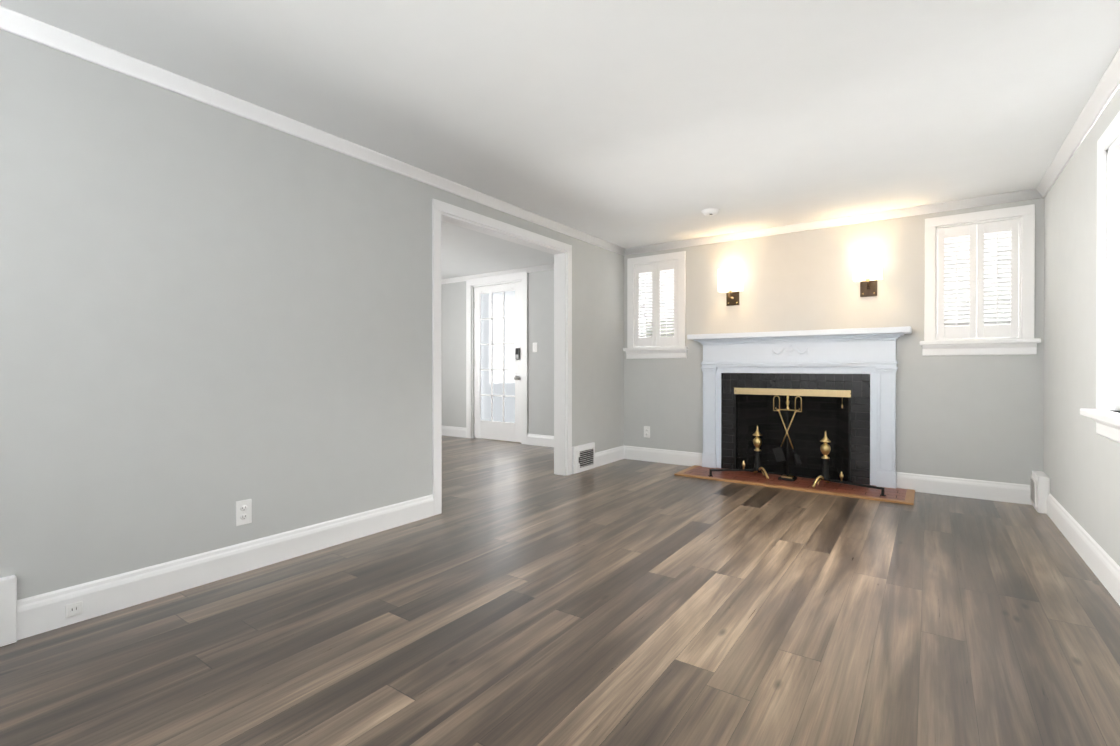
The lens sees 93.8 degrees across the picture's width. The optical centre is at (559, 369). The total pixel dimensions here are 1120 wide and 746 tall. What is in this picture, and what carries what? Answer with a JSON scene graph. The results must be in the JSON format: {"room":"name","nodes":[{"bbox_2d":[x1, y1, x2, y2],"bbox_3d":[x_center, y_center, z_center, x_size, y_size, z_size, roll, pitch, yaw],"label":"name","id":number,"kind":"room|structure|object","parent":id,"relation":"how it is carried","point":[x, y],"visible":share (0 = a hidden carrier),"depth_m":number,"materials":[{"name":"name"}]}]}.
{"room":"living room","nodes":[
{"label":"living room","id":0,"kind":"room"},
{"bbox_2d":[0,29,623,599],"bbox_3d":[-1.052,-0.153,3.305,0.120,2.250,6.870,0,0,35],"label":"wall","id":1,"kind":"structure","parent":0,"point":[210,317],"depth_m":2.37,"materials":[{"name":"grey paint"}]},
{"bbox_2d":[236,499,251,525],"bbox_3d":[-1.525,0.690,2.527,0.008,0.118,0.072,0,0,35],"label":"outlet","id":2,"kind":"object","parent":1,"relation":"attached to","point":[243,512],"visible":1,"depth_m":2.52,"materials":[{"name":"white plastic"}]},
{"bbox_2d":[0,6,627,255],"bbox_3d":[-1.069,-1.247,3.129,0.050,0.060,6.168,0,0,35],"label":"crown molding","id":3,"kind":"structure","parent":1,"relation":"attached to","point":[120,62],"depth_m":2.48,"materials":[{"name":"white paint"}]},
{"bbox_2d":[432,199,571,514],"bbox_3d":[-0.427,-0.084,4.190,0.156,2.105,1.643,0,0,35],"label":"door frame","id":4,"kind":"structure","parent":1,"relation":"attached to","point":[474,221],"depth_m":4.36,"materials":[{"name":"white paint"}]},
{"bbox_2d":[0,445,1119,646],"bbox_3d":[0.285,0.855,2.181,3.366,0.245,6.168,0,0,35],"label":"baseboard","id":5,"kind":"structure","parent":1,"relation":"attached to","point":[31,616],"depth_m":2.56,"materials":[{"name":"white paint"}]},
{"bbox_2d":[65,601,82,617],"bbox_3d":[-1.867,0.923,2.013,0.008,0.050,0.050,0,0,35],"label":"electrical outlet","id":6,"kind":"object","parent":5,"relation":"attached to","point":[73,609],"visible":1,"depth_m":2.01,"materials":[{"name":"white plastic"}]},
{"bbox_2d":[572,442,594,473],"bbox_3d":[0.232,0.840,4.980,0.049,0.250,0.370,0,0,35],"label":"air vent","id":7,"kind":"object","parent":1,"relation":"in","point":[585,458],"depth_m":4.94,"materials":[{"name":"white metal"}]},
{"bbox_2d":[441,269,553,435],"bbox_3d":[-1.008,-0.170,7.266,4.380,2.250,0.250,0,0,35],"label":"wall","id":8,"kind":"structure","parent":0,"point":[540,360],"depth_m":6.67,"materials":[{"name":"grey paint"}]},
{"bbox_2d":[442,425,465,437],"bbox_3d":[-2.008,0.883,7.813,1.720,0.140,0.017,0,0,35],"label":"baseboard","id":9,"kind":"structure","parent":8,"relation":"attached to","point":[453,431],"depth_m":7.46,"materials":[{"name":"white paint"}]},
{"bbox_2d":[466,272,527,443],"bbox_3d":[-0.819,-0.146,7.054,1.086,2.205,0.158,0,0,35],"label":"door frame","id":10,"kind":"structure","parent":8,"relation":"attached to","point":[522,277],"depth_m":7.01,"materials":[{"name":"white paint"}]},
{"bbox_2d":[474,282,520,441],"bbox_3d":[-0.854,-0.095,7.008,0.862,2.079,0.120,0,0,35],"label":"french door","id":11,"kind":"structure","parent":8,"relation":"in","point":[497,362],"depth_m":7.03,"materials":[{"name":"white paint"}]},
{"bbox_2d":[441,264,553,283],"bbox_3d":[-1.042,-1.264,7.102,4.110,0.060,0.050,0,0,35],"label":"crown molding","id":12,"kind":"structure","parent":8,"relation":"attached to","point":[549,266],"depth_m":6.91,"materials":[{"name":"white paint"}]},
{"bbox_2d":[533,343,536,351],"bbox_3d":[-0.318,-0.278,6.617,0.075,0.122,0.012,0,0,35],"label":"light switch","id":13,"kind":"object","parent":8,"relation":"attached to","point":[534,347],"visible":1,"depth_m":6.61,"materials":[{"name":"white plastic"}]},
{"bbox_2d":[527,433,553,446],"bbox_3d":[0.138,0.889,6.297,1.385,0.140,0.017,0,0,35],"label":"baseboard","id":14,"kind":"structure","parent":8,"relation":"attached to","point":[537,440],"depth_m":6.56,"materials":[{"name":"white paint"}]},
{"bbox_2d":[0,435,1119,745],"bbox_3d":[-1.384,1.001,3.545,8.466,0.060,7.070,0,0,35],"label":"floor","id":15,"kind":"structure","parent":0,"point":[516,595],"depth_m":1.93,"materials":[{"name":"brown wood"}]},
{"bbox_2d":[674,465,914,504],"bbox_3d":[1.934,0.960,4.475,1.812,0.015,0.518,0,0,35],"label":"hearth","id":16,"kind":"object","parent":15,"relation":"on","point":[900,496],"visible":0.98,"depth_m":4.31,"materials":[{"name":"wood"}]},
{"bbox_2d":[708,425,768,478],"bbox_3d":[1.627,0.725,4.689,0.479,0.452,0.414,0,0,35],"label":"andiron","id":17,"kind":"object","parent":16,"relation":"on","point":[757,441],"visible":1,"depth_m":4.66,"materials":[{"name":"black metal"}]},
{"bbox_2d":[772,395,801,480],"bbox_3d":[1.970,0.587,4.535,0.232,0.730,0.130,0,0,35],"label":"fireplace tool set","id":18,"kind":"object","parent":16,"relation":"on","point":[778,454],"visible":1,"depth_m":4.52,"materials":[{"name":"black metal"}]},
{"bbox_2d":[734,388,850,481],"bbox_3d":[2.046,0.562,4.676,0.975,0.777,0.026,0,0,35],"label":"fireplace screen","id":19,"kind":"object","parent":16,"relation":"on","point":[818,393],"visible":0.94,"depth_m":4.65,"materials":[{"name":"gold metal"}]},
{"bbox_2d":[812,431,885,495],"bbox_3d":[2.315,0.727,4.186,0.509,0.452,0.281,0,0,35],"label":"andiron","id":20,"kind":"object","parent":16,"relation":"on","point":[825,448],"visible":1,"depth_m":4.25,"materials":[{"name":"black metal"}]},
{"bbox_2d":[0,0,1119,278],"bbox_3d":[-1.384,-1.309,3.535,8.466,0.060,7.070,0,0,35],"label":"ceiling","id":21,"kind":"structure","parent":0,"point":[626,124],"depth_m":2.39,"materials":[{"name":"paint"}]},
{"bbox_2d":[701,208,719,215],"bbox_3d":[1.215,-1.264,4.231,0.144,0.035,0.144,0,0,35],"label":"smoke detector","id":22,"kind":"object","parent":21,"relation":"attached to","point":[710,212],"visible":1,"depth_m":4.19,"materials":[{"name":"white plastic"}]},
{"bbox_2d":[624,198,1043,484],"bbox_3d":[2.332,-0.149,4.814,3.666,2.270,0.516,0,0,35],"label":"wall","id":23,"kind":"structure","parent":0,"point":[978,417],"depth_m":4.38,"materials":[{"name":"beige paint"}]},
{"bbox_2d":[644,426,649,437],"bbox_3d":[0.912,0.657,5.507,0.072,0.118,0.008,0,0,35],"label":"outlet","id":24,"kind":"object","parent":23,"relation":"attached to","point":[646,431],"visible":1,"depth_m":5.50,"materials":[{"name":"white plastic"}]},
{"bbox_2d":[623,251,687,358],"bbox_3d":[1.037,-0.650,5.504,0.708,1.074,0.262,0,0,35],"label":"window","id":25,"kind":"structure","parent":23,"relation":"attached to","point":[641,344],"depth_m":5.45,"materials":[{"name":"white paint"}]},
{"bbox_2d":[718,267,742,305],"bbox_3d":[1.609,-0.773,4.932,0.200,0.333,0.133,0,0,35],"label":"sconce","id":26,"kind":"object","parent":23,"relation":"attached to","point":[730,282],"visible":1,"depth_m":4.89,"materials":[{"name":"white glass"}]},
{"bbox_2d":[721,373,869,484],"bbox_3d":[2.064,0.491,4.689,1.242,0.921,0.013,0,0,35],"label":"wall surround","id":27,"kind":"object","parent":23,"relation":"attached to","point":[858,385],"visible":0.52,"depth_m":4.54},
{"bbox_2d":[687,326,911,488],"bbox_3d":[2.012,0.309,4.611,1.790,1.285,0.199,0,0,35],"label":"mantel","id":28,"kind":"object","parent":23,"relation":"attached to","point":[871,352],"visible":1,"depth_m":4.49,"materials":[{"name":"white paint"}]},
{"bbox_2d":[624,189,1031,255],"bbox_3d":[2.039,-1.254,4.678,3.240,0.060,0.050,0,0,35],"label":"crown molding","id":29,"kind":"structure","parent":23,"relation":"attached to","point":[1023,195],"depth_m":4.40,"materials":[{"name":"white paint"}]},
{"bbox_2d":[853,252,882,296],"bbox_3d":[2.520,-0.770,4.288,0.200,0.333,0.133,0,0,35],"label":"sconce","id":30,"kind":"object","parent":23,"relation":"attached to","point":[867,270],"visible":1,"depth_m":4.26,"materials":[{"name":"white glass"}]},
{"bbox_2d":[920,204,1040,355],"bbox_3d":[3.173,-0.644,3.994,0.705,1.074,0.262,0,0,35],"label":"window","id":31,"kind":"structure","parent":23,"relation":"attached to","point":[1014,335],"depth_m":3.93,"materials":[{"name":"white paint"}]},
{"bbox_2d":[1030,476,1036,506],"bbox_3d":[3.310,0.851,3.665,0.012,0.180,0.213,0,0,35],"label":"air vent","id":32,"kind":"object","parent":23,"relation":"attached to","point":[1033,490],"visible":0.9,"depth_m":3.63,"materials":[{"name":"white metal"}]},
{"bbox_2d":[1043,86,1119,565],"bbox_3d":[1.691,-0.143,1.060,0.220,2.250,6.368,0,0,35],"label":"wall","id":33,"kind":"structure","parent":0,"point":[1081,463],"depth_m":2.88,"materials":[{"name":"grey paint"}]},
{"bbox_2d":[1032,48,1119,198],"bbox_3d":[1.639,-1.239,1.215,0.050,0.060,6.168,0,0,35],"label":"crown molding","id":34,"kind":"structure","parent":33,"relation":"attached to","point":[1109,83],"depth_m":2.65,"materials":[{"name":"white paint"}]},
{"bbox_2d":[1080,111,1119,442],"bbox_3d":[2.301,-0.382,2.001,0.270,1.384,1.094,0,0,35],"label":"double-hung window","id":35,"kind":"structure","parent":33,"relation":"in","point":[1107,421],"depth_m":2.38,"materials":[{"name":"white paint"}]},
{"label":"outside","id":36,"kind":"structure","parent":0,"visible":0},
{"bbox_2d":[646,317,673,336],"bbox_3d":[4.182,0.041,10.610,16.000,3.400,6.800,0,0,35],"label":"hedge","id":37,"kind":"object","parent":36,"point":[662,327],"depth_m":10.11,"materials":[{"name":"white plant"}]}
]}

